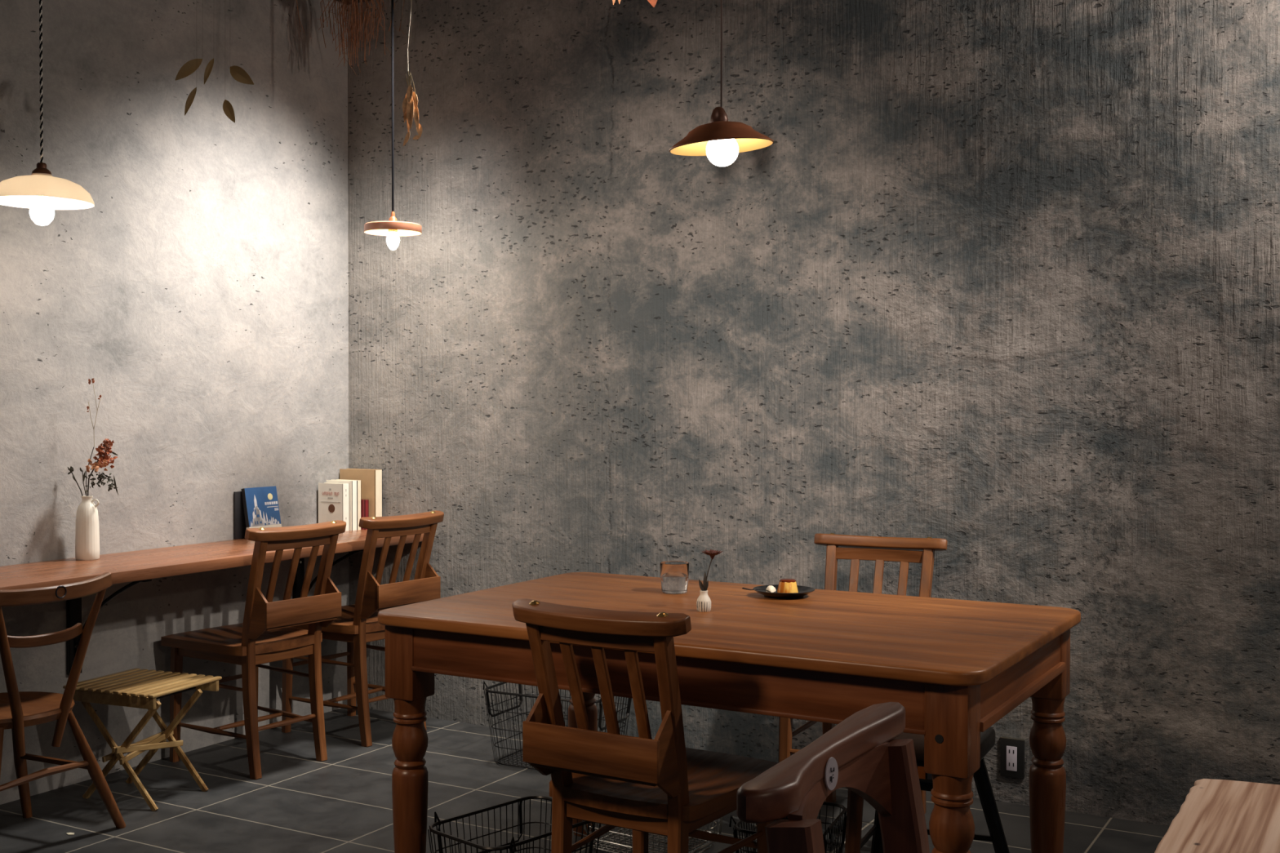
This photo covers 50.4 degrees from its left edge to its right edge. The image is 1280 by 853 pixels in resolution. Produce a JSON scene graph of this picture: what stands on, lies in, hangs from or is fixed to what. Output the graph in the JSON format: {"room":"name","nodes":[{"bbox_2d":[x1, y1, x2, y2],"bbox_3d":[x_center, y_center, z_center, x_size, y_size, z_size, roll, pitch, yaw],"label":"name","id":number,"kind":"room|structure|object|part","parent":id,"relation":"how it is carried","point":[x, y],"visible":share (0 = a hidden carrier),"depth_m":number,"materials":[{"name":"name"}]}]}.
{"room":"cafe","nodes":[
{"label":"cafe","id":0,"kind":"room"},
{"bbox_2d":[0,0,349,804],"bbox_3d":[-2.636,-0.242,3.189,0.200,2.845,6.500,1,1,30],"label":"wall","id":1,"kind":"structure","parent":0,"point":[202,293],"depth_m":4.72,"materials":[{"name":"grey concrete"}]},
{"bbox_2d":[0,529,424,675],"bbox_3d":[-1.840,0.620,3.958,0.430,0.375,3.390,1,1,30],"label":"countertop","id":2,"kind":"structure","parent":1,"relation":"attached to","point":[135,567],"depth_m":4.36,"materials":[{"name":"brown wood"}]},
{"bbox_2d":[75,495,99,560],"bbox_3d":[-1.771,0.324,4.361,0.074,0.204,0.074,1,1,30],"label":"bottle vase","id":3,"kind":"object","parent":2,"relation":"on","point":[86,528],"visible":1,"depth_m":4.33,"materials":[{"name":"white ceramic"}]},
{"bbox_2d":[67,377,118,496],"bbox_3d":[-1.746,0.056,4.357,0.150,0.421,0.095,1,1,30],"label":"bouquet","id":4,"kind":"object","parent":3,"relation":"in","point":[105,458],"visible":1,"depth_m":4.35,"materials":[{"name":"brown plant"}]},
{"bbox_3d":[-1.745,0.245,4.359,0.026,0.027,0.006,0,1,0],"label":"ring handle","id":5,"kind":"part","parent":3,"relation":"part of","materials":[{"name":"white ceramic"}]},
{"bbox_2d":[0,529,424,590],"bbox_3d":[-1.840,0.450,3.955,0.430,0.035,3.390,1,1,30],"label":"countertop","id":6,"kind":"structure","parent":2,"relation":"on","point":[153,563],"depth_m":4.31,"materials":[{"name":"brown wood"}]},
{"bbox_2d":[233,491,246,539],"bbox_3d":[-1.463,0.326,5.037,0.008,0.174,0.100,1,1,30],"label":"book","id":7,"kind":"object","parent":2,"relation":"on","point":[240,528],"visible":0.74,"depth_m":5.01,"materials":[{"name":"black paper"}]},
{"bbox_2d":[240,485,281,528],"bbox_3d":[-1.407,0.321,5.071,0.049,0.190,0.162,1,1,30],"label":"book","id":8,"kind":"object","parent":2,"relation":"on","point":[260,504],"visible":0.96,"depth_m":5.06,"materials":[{"name":"blue paper"}]},
{"bbox_2d":[318,482,349,531],"bbox_3d":[-1.204,0.316,5.349,0.129,0.186,0.036,1,1,30],"label":"book","id":9,"kind":"object","parent":2,"relation":"on","point":[333,498],"visible":0.97,"depth_m":5.33,"materials":[{"name":"paper"}]},
{"bbox_2d":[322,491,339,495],"bbox_3d":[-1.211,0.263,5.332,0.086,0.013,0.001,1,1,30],"label":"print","id":10,"kind":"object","parent":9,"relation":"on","point":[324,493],"depth_m":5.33},
{"bbox_2d":[321,488,340,502],"bbox_3d":[-1.212,0.270,5.332,0.098,0.054,0.001,1,1,30],"label":"print","id":11,"kind":"object","parent":9,"relation":"attached to","point":[328,495],"depth_m":5.33},
{"bbox_2d":[326,480,357,530],"bbox_3d":[-1.178,0.310,5.376,0.134,0.196,0.028,1,1,30],"label":"book","id":12,"kind":"object","parent":2,"relation":"on","point":[353,484],"visible":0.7,"depth_m":5.34,"materials":[{"name":"paper"}]},
{"bbox_2d":[333,479,360,529],"bbox_3d":[-1.163,0.310,5.401,0.128,0.196,0.022,1,1,30],"label":"book","id":13,"kind":"object","parent":2,"relation":"on","point":[358,482],"visible":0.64,"depth_m":5.37,"materials":[{"name":"paper"}]},
{"bbox_2d":[339,468,382,516],"bbox_3d":[-1.117,0.289,5.451,0.185,0.236,0.042,1,1,30],"label":"book","id":14,"kind":"object","parent":2,"relation":"on","point":[371,479],"visible":0.56,"depth_m":5.41,"materials":[{"name":"beige paper"}]},
{"bbox_2d":[360,499,368,529],"bbox_3d":[-1.144,0.348,5.421,0.146,0.118,0.022,1,1,30],"label":"book","id":15,"kind":"object","parent":2,"relation":"on","point":[364,503],"visible":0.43,"depth_m":5.38,"materials":[{"name":"red paper"}]},
{"bbox_2d":[337,0,370,4],"bbox_3d":[0.057,-1.684,1.624,7.000,0.100,6.500,1,1,30],"label":"ceiling","id":16,"kind":"structure","parent":0,"point":[358,1],"depth_m":5.45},
{"bbox_2d":[0,0,94,226],"bbox_3d":[-1.625,-1.109,3.690,0.266,1.126,0.266,1,1,30],"label":"pendant lamp","id":17,"kind":"object","parent":16,"relation":"hanging from","point":[41,192],"visible":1,"depth_m":3.68,"materials":[{"name":"white glass"}]},
{"bbox_2d":[31,162,51,174],"bbox_3d":[-1.625,-0.676,3.698,0.052,0.080,0.052,1,1,30],"label":"socket","id":18,"kind":"object","parent":17,"relation":"attached to","point":[42,168],"depth_m":3.68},
{"bbox_3d":[-1.626,-0.594,3.700,0.063,0.096,0.063,1,1,30],"label":"bulb","id":19,"kind":"part","parent":17,"relation":"part of","materials":[{"name":"beige glass"}]},
{"bbox_3d":[-1.625,-0.649,3.699,0.266,0.083,0.266,1,1,30],"label":"lamp shade","id":20,"kind":"part","parent":17,"relation":"part of","materials":[{"name":"beige glass"}]},
{"bbox_2d":[175,57,253,122],"bbox_3d":[-1.256,-1.292,4.019,0.225,0.772,0.062,0,1,-13],"label":"leaf garland","id":21,"kind":"object","parent":16,"relation":"hanging from","point":[238,73],"visible":1,"depth_m":4.00,"materials":[{"name":"beige"}]},
{"bbox_2d":[296,0,404,76],"bbox_3d":[-1.072,-1.503,5.109,0.397,0.389,0.181,0,1,8],"label":"bunch","id":22,"kind":"object","parent":16,"relation":"hanging from","point":[354,2],"visible":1,"depth_m":5.10,"materials":[{"name":"plant"}]},
{"bbox_2d":[364,0,422,250],"bbox_3d":[-0.878,-1.159,4.834,0.203,1.064,0.203,1,1,30],"label":"pendant lamp","id":23,"kind":"object","parent":16,"relation":"hanging from","point":[393,228],"visible":1,"depth_m":4.83,"materials":[{"name":"red wood"}]},
{"bbox_2d":[387,211,397,232],"bbox_3d":[-0.879,-0.727,4.842,0.034,0.075,0.034,1,1,30],"label":"socket","id":24,"kind":"object","parent":23,"relation":"attached to","point":[393,218],"depth_m":4.83,"materials":[{"name":"brown metal"}]},
{"bbox_3d":[-0.878,-1.218,4.833,0.008,0.909,0.008,1,1,30],"label":"cord","id":25,"kind":"part","parent":23,"relation":"part of","materials":[{"name":"black plastic"}]},
{"bbox_3d":[-0.879,-0.706,4.842,0.203,0.034,0.203,1,1,30],"label":"lamp shade","id":26,"kind":"part","parent":23,"relation":"part of","materials":[{"name":"red wood"}]},
{"bbox_3d":[-0.879,-0.660,4.843,0.047,0.065,0.047,1,1,30],"label":"bulb","id":27,"kind":"part","parent":23,"relation":"part of","materials":[{"name":"beige glass"}]},
{"bbox_2d":[402,0,422,146],"bbox_3d":[-0.753,-1.308,4.505,0.066,0.757,0.033,0,1,6],"label":"bunch","id":28,"kind":"object","parent":16,"relation":"hanging from","point":[410,108],"visible":1,"depth_m":4.51,"materials":[{"name":"brown plant"}]},
{"bbox_2d":[612,0,657,7],"bbox_3d":[-0.007,-1.385,3.559,0.136,0.567,0.021,0,1,0],"label":"bunch","id":29,"kind":"object","parent":16,"relation":"hanging from","point":[653,2],"visible":1,"depth_m":3.57,"materials":[{"name":"orange plant"}]},
{"bbox_2d":[669,0,773,166],"bbox_3d":[0.180,-1.115,2.990,0.231,1.084,0.230,1,1,30],"label":"pendant lamp","id":30,"kind":"object","parent":16,"relation":"hanging from","point":[722,140],"visible":1,"depth_m":2.97,"materials":[{"name":"brown metal"}]},
{"bbox_2d":[710,106,728,122],"bbox_3d":[0.175,-0.677,2.996,0.040,0.053,0.040,1,1,30],"label":"socket","id":31,"kind":"object","parent":30,"relation":"attached to","point":[718,114],"depth_m":2.98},
{"bbox_3d":[0.179,-1.169,2.989,0.004,0.937,0.004,1,1,30],"label":"cord","id":32,"kind":"part","parent":30,"relation":"part of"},
{"bbox_3d":[0.179,-0.639,2.999,0.231,0.064,0.230,1,1,30],"label":"lamp shade","id":33,"kind":"part","parent":30,"relation":"part of","materials":[{"name":"brown metal"}]},
{"bbox_3d":[0.181,-0.614,2.998,0.072,0.082,0.072,1,1,30],"label":"bulb","id":34,"kind":"part","parent":30,"relation":"part of","materials":[{"name":"beige glass"}]},
{"bbox_2d":[0,708,1169,852],"bbox_3d":[0.054,1.260,1.676,7.000,0.100,6.500,1,1,30],"label":"floor","id":35,"kind":"structure","parent":0,"point":[342,802],"depth_m":4.16,"materials":[{"name":"tile"}]},
{"bbox_2d":[0,572,125,828],"bbox_3d":[-1.726,0.793,3.790,0.470,0.766,0.529,1,1,30],"label":"bentwood chair","id":36,"kind":"object","parent":35,"relation":"on","point":[18,710],"visible":1,"depth_m":3.75,"materials":[{"name":"brown wood"}]},
{"bbox_3d":[-1.712,0.989,3.589,0.032,0.376,0.095,0,1,12],"label":"leg","id":37,"kind":"part","parent":36,"relation":"part of","materials":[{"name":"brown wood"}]},
{"bbox_3d":[-1.662,0.668,3.588,0.029,0.438,0.159,0,1,1],"label":"post","id":38,"kind":"part","parent":36,"relation":"part of","materials":[{"name":"brown wood"}]},
{"bbox_3d":[-1.825,0.981,4.009,0.034,0.378,0.129,0,1,0],"label":"leg","id":39,"kind":"part","parent":36,"relation":"part of","materials":[{"name":"brown wood"}]},
{"bbox_3d":[-1.776,0.793,3.786,0.376,0.032,0.376,1,1,30],"label":"seat","id":40,"kind":"part","parent":36,"relation":"part of","materials":[{"name":"brown wood"}]},
{"bbox_3d":[-1.603,0.567,3.670,0.037,0.042,0.246,1,1,30],"label":"lumbar rail","id":41,"kind":"part","parent":36,"relation":"part of","materials":[{"name":"brown wood"}]},
{"bbox_3d":[-1.578,0.440,3.638,0.065,0.054,0.422,1,1,30],"label":"crest rail","id":42,"kind":"part","parent":36,"relation":"part of","materials":[{"name":"brown wood"}]},
{"bbox_3d":[-1.556,0.665,3.777,0.144,0.438,0.029,-1,1,-29],"label":"post","id":43,"kind":"part","parent":36,"relation":"part of","materials":[{"name":"brown wood"}]},
{"bbox_3d":[-1.554,0.984,3.887,0.034,0.381,0.196,1,1,30],"label":"leg","id":44,"kind":"part","parent":36,"relation":"part of","materials":[{"name":"brown wood"}]},
{"bbox_2d":[62,668,222,811],"bbox_3d":[-1.560,0.985,4.283,0.358,0.369,0.310,0,1,23],"label":"folding stool","id":45,"kind":"object","parent":35,"relation":"on","point":[139,688],"visible":0.92,"depth_m":4.22,"materials":[{"name":"brown wood"}]},
{"bbox_3d":[-1.617,0.831,4.152,0.350,0.036,0.014,0,1,23],"label":"seat rail","id":46,"kind":"part","parent":45,"relation":"part of","materials":[{"name":"brown wood"}]},
{"bbox_3d":[-1.604,1.002,4.180,0.310,0.338,0.012,0,1,23],"label":"leg","id":47,"kind":"part","parent":45,"relation":"part of","materials":[{"name":"brown wood"}]},
{"bbox_3d":[-1.601,1.001,4.200,0.310,0.338,0.012,0,1,23],"label":"leg","id":48,"kind":"part","parent":45,"relation":"part of","materials":[{"name":"brown wood"}]},
{"bbox_3d":[-1.530,0.998,4.370,0.310,0.338,0.012,0,1,23],"label":"leg","id":49,"kind":"part","parent":45,"relation":"part of","materials":[{"name":"brown wood"}]},
{"bbox_3d":[-1.480,0.841,4.247,0.006,0.005,0.280,0,1,23],"label":"hinge rod","id":50,"kind":"part","parent":45,"relation":"part of","materials":[{"name":"beige wood"}]},
{"bbox_3d":[-1.517,0.998,4.386,0.310,0.338,0.012,0,1,23],"label":"leg","id":51,"kind":"part","parent":45,"relation":"part of","materials":[{"name":"brown wood"}]},
{"bbox_3d":[-1.508,0.826,4.410,0.350,0.036,0.014,0,1,23],"label":"seat rail","id":52,"kind":"part","parent":45,"relation":"part of","materials":[{"name":"brown wood"}]},
{"bbox_2d":[160,520,346,779],"bbox_3d":[-1.319,0.741,4.686,0.527,0.834,0.416,1,1,36],"label":"chair","id":53,"kind":"object","parent":35,"relation":"on","point":[266,633],"visible":0.94,"depth_m":4.58,"materials":[{"name":"brown wood"}]},
{"bbox_3d":[-1.598,0.951,4.692,0.041,0.409,0.036,1,1,36],"label":"leg","id":54,"kind":"part","parent":53,"relation":"part of","materials":[{"name":"brown wood"}]},
{"bbox_3d":[-1.444,0.772,4.592,0.356,0.034,0.018,1,1,33],"label":"seat rail","id":55,"kind":"part","parent":53,"relation":"part of","materials":[{"name":"brown wood"}]},
{"bbox_3d":[-1.361,0.735,4.716,0.425,0.030,0.416,1,1,36],"label":"seat","id":56,"kind":"part","parent":53,"relation":"part of","materials":[{"name":"brown wood"}]},
{"bbox_3d":[-1.265,0.760,4.468,0.123,0.802,0.041,1,1,36],"label":"post","id":57,"kind":"part","parent":53,"relation":"part of","materials":[{"name":"brown wood"}]},
{"bbox_3d":[-1.410,0.947,4.953,0.041,0.409,0.036,1,1,36],"label":"leg","id":58,"kind":"part","parent":53,"relation":"part of","materials":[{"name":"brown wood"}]},
{"bbox_3d":[-1.211,0.772,4.609,0.018,0.036,0.270,1,1,36],"label":"seat rail","id":59,"kind":"part","parent":53,"relation":"part of","materials":[{"name":"brown wood"}]},
{"bbox_3d":[-1.135,0.350,4.547,0.074,0.046,0.410,1,1,36],"label":"crest rail","id":60,"kind":"part","parent":53,"relation":"part of","materials":[{"name":"brown wood"}]},
{"bbox_3d":[-1.144,0.388,4.554,0.025,0.036,0.298,1,1,36],"label":"rail","id":61,"kind":"part","parent":53,"relation":"part of","materials":[{"name":"brown wood"}]},
{"bbox_3d":[-1.095,0.756,4.704,0.123,0.802,0.041,1,1,36],"label":"post","id":62,"kind":"part","parent":53,"relation":"part of","materials":[{"name":"brown wood"}]},
{"bbox_2d":[281,510,444,746],"bbox_3d":[-1.043,0.733,5.110,0.527,0.834,0.416,1,1,35],"label":"chair","id":63,"kind":"object","parent":35,"relation":"on","point":[357,624],"visible":0.77,"depth_m":4.96,"materials":[{"name":"brown wood"}]},
{"bbox_3d":[-1.321,0.944,5.111,0.041,0.409,0.036,1,1,35],"label":"leg","id":64,"kind":"part","parent":63,"relation":"part of","materials":[{"name":"brown wood"}]},
{"bbox_3d":[-1.166,0.765,5.013,0.356,0.034,0.018,1,1,32],"label":"seat rail","id":65,"kind":"part","parent":63,"relation":"part of","materials":[{"name":"brown wood"}]},
{"bbox_3d":[-1.085,0.728,5.139,0.425,0.030,0.416,1,1,35],"label":"seat","id":66,"kind":"part","parent":63,"relation":"part of","materials":[{"name":"brown wood"}]},
{"bbox_3d":[-1.138,0.939,5.375,0.041,0.409,0.036,1,1,35],"label":"leg","id":67,"kind":"part","parent":63,"relation":"part of","materials":[{"name":"brown wood"}]},
{"bbox_3d":[-0.985,0.753,4.892,0.123,0.802,0.041,1,1,35],"label":"post","id":68,"kind":"part","parent":63,"relation":"part of","materials":[{"name":"brown wood"}]},
{"bbox_3d":[-0.933,0.765,5.034,0.018,0.036,0.270,1,1,35],"label":"seat rail","id":69,"kind":"part","parent":63,"relation":"part of","materials":[{"name":"brown wood"}]},
{"bbox_3d":[-0.857,0.343,4.974,0.074,0.046,0.410,1,1,35],"label":"crest rail","id":70,"kind":"part","parent":63,"relation":"part of","materials":[{"name":"brown wood"}]},
{"bbox_3d":[-0.865,0.381,4.981,0.025,0.036,0.298,1,1,35],"label":"rail","id":71,"kind":"part","parent":63,"relation":"part of","materials":[{"name":"brown wood"}]},
{"bbox_3d":[-0.819,0.749,5.131,0.123,0.802,0.041,1,1,35],"label":"post","id":72,"kind":"part","parent":63,"relation":"part of","materials":[{"name":"brown wood"}]},
{"bbox_2d":[427,795,600,852],"bbox_3d":[-0.294,1.046,3.231,0.288,0.266,0.368,1,1,43],"label":"wire basket","id":73,"kind":"object","parent":35,"relation":"on","point":[512,846],"visible":0.8,"depth_m":3.26,"materials":[{"name":"black metal"}]},
{"bbox_3d":[-0.389,0.975,3.317,0.029,0.128,0.270,1,1,43],"label":"handle","id":74,"kind":"part","parent":73,"relation":"part of","materials":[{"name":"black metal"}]},
{"bbox_3d":[-0.200,0.979,3.141,0.029,0.128,0.270,1,1,43],"label":"handle","id":75,"kind":"part","parent":73,"relation":"part of","materials":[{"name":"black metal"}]},
{"bbox_2d":[483,681,631,769],"bbox_3d":[-0.280,1.015,4.686,0.478,0.276,0.308,1,1,27],"label":"wire basket","id":76,"kind":"object","parent":35,"relation":"on","point":[520,695],"visible":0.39,"depth_m":4.67,"materials":[{"name":"black metal"}]},
{"bbox_3d":[-0.480,0.939,4.784,0.029,0.128,0.227,1,1,27],"label":"handle","id":77,"kind":"part","parent":76,"relation":"part of","materials":[{"name":"black metal"}]},
{"bbox_3d":[-0.080,0.943,4.582,0.029,0.128,0.227,1,1,27],"label":"handle","id":78,"kind":"part","parent":76,"relation":"part of","materials":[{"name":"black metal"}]},
{"bbox_2d":[511,599,777,852],"bbox_3d":[0.025,0.773,2.917,0.416,0.834,0.527,1,1,31],"label":"chair","id":79,"kind":"object","parent":35,"relation":"on","point":[644,785],"visible":0.93,"depth_m":2.75,"materials":[{"name":"brown wood"}]},
{"bbox_3d":[-0.189,0.791,2.844,0.041,0.802,0.123,1,1,31],"label":"post","id":80,"kind":"part","parent":79,"relation":"part of","materials":[{"name":"brown wood"}]},
{"bbox_3d":[-0.085,0.422,2.725,0.298,0.036,0.025,1,1,31],"label":"rail","id":81,"kind":"part","parent":79,"relation":"part of","materials":[{"name":"brown wood"}]},
{"bbox_3d":[-0.091,0.384,2.716,0.410,0.046,0.074,1,1,31],"label":"crest rail","id":82,"kind":"part","parent":79,"relation":"part of","materials":[{"name":"brown wood"}]},
{"bbox_3d":[-0.044,0.805,2.803,0.270,0.036,0.018,1,1,31],"label":"seat rail","id":83,"kind":"part","parent":79,"relation":"part of","materials":[{"name":"brown wood"}]},
{"bbox_3d":[0.002,0.979,3.198,0.036,0.409,0.041,1,1,31],"label":"leg","id":84,"kind":"part","parent":79,"relation":"part of","materials":[{"name":"brown wood"}]},
{"bbox_3d":[0.051,0.768,2.961,0.416,0.030,0.425,1,1,31],"label":"seat","id":85,"kind":"part","parent":79,"relation":"part of","materials":[{"name":"brown wood"}]},
{"bbox_3d":[0.061,0.794,2.695,0.041,0.802,0.123,1,1,31],"label":"post","id":86,"kind":"part","parent":79,"relation":"part of","materials":[{"name":"brown wood"}]},
{"bbox_3d":[0.177,0.804,2.880,0.018,0.034,0.356,1,1,34],"label":"seat rail","id":87,"kind":"part","parent":79,"relation":"part of","materials":[{"name":"brown wood"}]},
{"bbox_3d":[0.278,0.983,3.033,0.036,0.409,0.041,1,1,31],"label":"leg","id":88,"kind":"part","parent":79,"relation":"part of","materials":[{"name":"brown wood"}]},
{"bbox_2d":[582,816,723,852],"bbox_3d":[0.033,1.094,3.794,0.378,0.151,0.268,1,1,34],"label":"wire basket","id":89,"kind":"object","parent":35,"relation":"on","point":[708,843],"visible":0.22,"depth_m":3.77,"materials":[{"name":"black metal"}]},
{"bbox_3d":[-0.112,1.081,3.889,0.029,0.128,0.198,1,1,34],"label":"handle","id":90,"kind":"part","parent":89,"relation":"part of","materials":[{"name":"black metal"}]},
{"bbox_3d":[0.177,1.084,3.695,0.029,0.128,0.198,1,1,34],"label":"handle","id":91,"kind":"part","parent":89,"relation":"part of","materials":[{"name":"black metal"}]},
{"bbox_2d":[377,572,1080,852],"bbox_3d":[0.214,0.810,3.245,1.456,0.745,0.914,1,1,30],"label":"dining table","id":92,"kind":"object","parent":35,"relation":"on","point":[956,668],"visible":0.79,"depth_m":3.01,"materials":[{"name":"brown wood"}]},
{"bbox_3d":[-0.547,0.824,3.237,0.086,0.717,0.086,1,1,30],"label":"leg","id":93,"kind":"part","parent":92,"relation":"part of","materials":[{"name":"brown wood"}]},
{"bbox_3d":[-0.165,0.812,3.905,0.086,0.717,0.086,1,1,30],"label":"leg","id":94,"kind":"part","parent":92,"relation":"part of","materials":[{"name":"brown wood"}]},
{"bbox_2d":[659,560,689,594],"bbox_3d":[0.090,0.393,3.536,0.077,0.078,0.077,1,1,30],"label":"water glass","id":95,"kind":"object","parent":92,"relation":"on","point":[674,575],"visible":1,"depth_m":3.51,"materials":[{"name":"clear glass"}]},
{"bbox_2d":[696,590,711,612],"bbox_3d":[0.151,0.413,3.225,0.035,0.050,0.035,1,1,30],"label":"bud vase","id":96,"kind":"object","parent":92,"relation":"on","point":[704,602],"visible":1,"depth_m":3.21,"materials":[{"name":"ceramic"}]},
{"bbox_2d":[698,549,722,591],"bbox_3d":[0.169,0.358,3.224,0.054,0.131,0.047,1,1,30],"label":"dried flower","id":97,"kind":"object","parent":96,"relation":"in","point":[712,553],"visible":1,"depth_m":3.22,"materials":[{"name":"red plant"}]},
{"bbox_2d":[752,584,814,599],"bbox_3d":[0.367,0.424,3.474,0.158,0.020,0.158,1,1,30],"label":"plate","id":98,"kind":"object","parent":92,"relation":"on","point":[802,590],"visible":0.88,"depth_m":3.43,"materials":[{"name":"black ceramic"}]},
{"bbox_2d":[742,587,777,592],"bbox_3d":[0.307,0.418,3.473,0.091,0.012,0.020,1,1,23],"label":"spoon","id":99,"kind":"object","parent":98,"relation":"on","point":[742,588],"visible":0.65,"depth_m":3.47,"materials":[{"name":"metal"}]},
{"bbox_3d":[0.297,0.417,3.472,0.074,0.008,0.009,0,1,21],"label":"handle","id":100,"kind":"part","parent":99,"relation":"part of","materials":[{"name":"black metal"}]},
{"bbox_2d":[765,585,776,592],"bbox_3d":[0.334,0.418,3.473,0.026,0.023,0.026,0,1,-9],"label":"dollop","id":101,"kind":"object","parent":98,"relation":"on","point":[770,588],"visible":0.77,"depth_m":3.46,"materials":[{"name":"white food"}]},
{"bbox_2d":[777,578,798,593],"bbox_3d":[0.377,0.408,3.473,0.066,0.037,0.066,1,1,30],"label":"custard pudding","id":102,"kind":"object","parent":98,"relation":"on","point":[785,585],"visible":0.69,"depth_m":3.46,"materials":[{"name":"yellow food"}]},
{"bbox_3d":[0.592,0.836,2.586,0.086,0.717,0.086,1,1,30],"label":"leg","id":103,"kind":"part","parent":92,"relation":"part of","materials":[{"name":"brown wood"}]},
{"bbox_3d":[0.974,0.825,3.254,0.086,0.717,0.086,1,1,30],"label":"leg","id":104,"kind":"part","parent":92,"relation":"part of","materials":[{"name":"brown wood"}]},
{"bbox_2d":[728,801,847,852],"bbox_3d":[0.379,1.066,3.411,0.258,0.221,0.308,0,1,22],"label":"wire basket","id":105,"kind":"object","parent":35,"relation":"on","point":[838,818],"visible":0.41,"depth_m":3.40,"materials":[{"name":"black metal"}]},
{"bbox_3d":[0.273,1.019,3.451,0.029,0.128,0.227,0,1,22],"label":"handle","id":106,"kind":"part","parent":105,"relation":"part of","materials":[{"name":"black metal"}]},
{"bbox_3d":[0.485,1.020,3.366,0.029,0.128,0.227,0,1,22],"label":"handle","id":107,"kind":"part","parent":105,"relation":"part of","materials":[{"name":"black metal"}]},
{"bbox_2d":[736,702,929,852],"bbox_3d":[0.400,0.791,1.469,0.483,0.854,0.488,1,1,30],"label":"chair","id":108,"kind":"object","parent":35,"relation":"on","point":[860,754],"visible":1,"depth_m":1.60,"materials":[{"name":"brown wood"}]},
{"bbox_3d":[0.172,0.808,1.364,0.096,0.824,0.043,1,1,30],"label":"post","id":109,"kind":"part","parent":108,"relation":"part of","materials":[{"name":"brown wood"}]},
{"bbox_2d":[830,767,834,782],"bbox_3d":[0.216,0.392,1.530,0.001,0.017,0.010,-2,0,37],"label":"print","id":110,"kind":"object","parent":108,"relation":"on","point":[831,780],"depth_m":1.53},
{"bbox_3d":[0.333,0.802,1.695,0.096,0.824,0.043,1,1,30],"label":"post","id":111,"kind":"part","parent":108,"relation":"part of","materials":[{"name":"brown wood"}]},
{"bbox_2d":[777,533,947,819],"bbox_3d":[0.653,0.755,4.006,0.416,0.834,0.527,1,1,24],"label":"chair","id":112,"kind":"object","parent":35,"relation":"on","point":[879,549],"visible":0.29,"depth_m":4.17,"materials":[{"name":"brown wood"}]},
{"bbox_3d":[0.414,0.968,3.867,0.036,0.409,0.041,1,1,24],"label":"leg","id":113,"kind":"part","parent":112,"relation":"part of","materials":[{"name":"brown wood"}]},
{"bbox_3d":[0.589,0.767,4.223,0.041,0.802,0.123,1,1,24],"label":"post","id":114,"kind":"part","parent":112,"relation":"part of","materials":[{"name":"brown wood"}]},
{"bbox_3d":[0.740,0.396,4.197,0.298,0.036,0.025,1,1,24],"label":"rail","id":115,"kind":"part","parent":112,"relation":"part of","materials":[{"name":"brown wood"}]},
{"bbox_3d":[0.744,0.359,4.206,0.410,0.046,0.074,1,1,24],"label":"crest rail","id":116,"kind":"part","parent":112,"relation":"part of","materials":[{"name":"brown wood"}]},
{"bbox_3d":[0.855,0.769,4.106,0.041,0.802,0.123,1,1,24],"label":"post","id":117,"kind":"part","parent":112,"relation":"part of","materials":[{"name":"brown wood"}]},
{"bbox_2d":[844,726,1009,852],"bbox_3d":[0.661,0.952,3.132,0.384,0.474,0.440,1,1,26],"label":"stool","id":118,"kind":"object","parent":35,"relation":"on","point":[854,842],"visible":0.23,"depth_m":3.19,"materials":[{"name":"black metal"}]},
{"bbox_3d":[0.471,0.984,3.026,0.060,0.407,0.035,0,1,-28],"label":"leg","id":119,"kind":"part","parent":118,"relation":"part of","materials":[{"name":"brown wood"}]},
{"bbox_3d":[0.590,0.979,3.334,0.087,0.409,0.034,1,1,45],"label":"leg","id":120,"kind":"part","parent":118,"relation":"part of","materials":[{"name":"black metal"}]},
{"bbox_3d":[0.633,0.773,3.134,0.250,0.024,0.360,1,1,26],"label":"seat frame","id":121,"kind":"part","parent":118,"relation":"part of","materials":[{"name":"black metal"}]},
{"bbox_2d":[893,726,995,782],"bbox_3d":[0.633,0.738,3.133,0.300,0.045,0.420,1,1,26],"label":"cushion","id":122,"kind":"object","parent":118,"relation":"on","point":[987,737],"depth_m":3.10,"materials":[{"name":"black leather"}]},
{"bbox_3d":[0.853,0.981,3.244,0.146,0.414,0.034,0,1,4],"label":"leg","id":123,"kind":"part","parent":118,"relation":"part of","materials":[{"name":"black metal"}]},
{"bbox_2d":[1154,778,1279,852],"bbox_3d":[1.144,0.986,2.338,0.509,0.432,1.220,1,1,30],"label":"table","id":124,"kind":"object","parent":35,"relation":"on","point":[1215,815],"visible":1,"depth_m":2.63,"materials":[{"name":"brown wood"}]},
{"bbox_2d":[347,0,1279,826],"bbox_3d":[1.600,-0.253,4.050,6.700,2.845,0.200,1,1,30],"label":"wall","id":125,"kind":"structure","parent":0,"point":[998,281],"depth_m":4.43,"materials":[{"name":"grey concrete"}]},
{"bbox_2d":[1000,736,1025,779],"bbox_3d":[1.150,1.024,4.204,0.074,0.122,0.016,1,1,30],"label":"power outlet","id":126,"kind":"object","parent":125,"relation":"attached to","point":[1011,749],"visible":1,"depth_m":4.20,"materials":[{"name":"black plastic"}]},
{"bbox_2d":[1006,746,1017,771],"bbox_3d":[1.147,1.025,4.199,0.032,0.075,0.004,1,1,30],"label":"socket","id":127,"kind":"object","parent":126,"relation":"attached to","point":[1011,751],"depth_m":4.20,"materials":[{"name":"white plastic"}]},
{"bbox_3d":[1.151,0.964,4.204,0.074,0.003,0.013,1,1,30],"label":"trim","id":128,"kind":"part","parent":126,"relation":"part of","materials":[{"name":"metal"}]}
]}

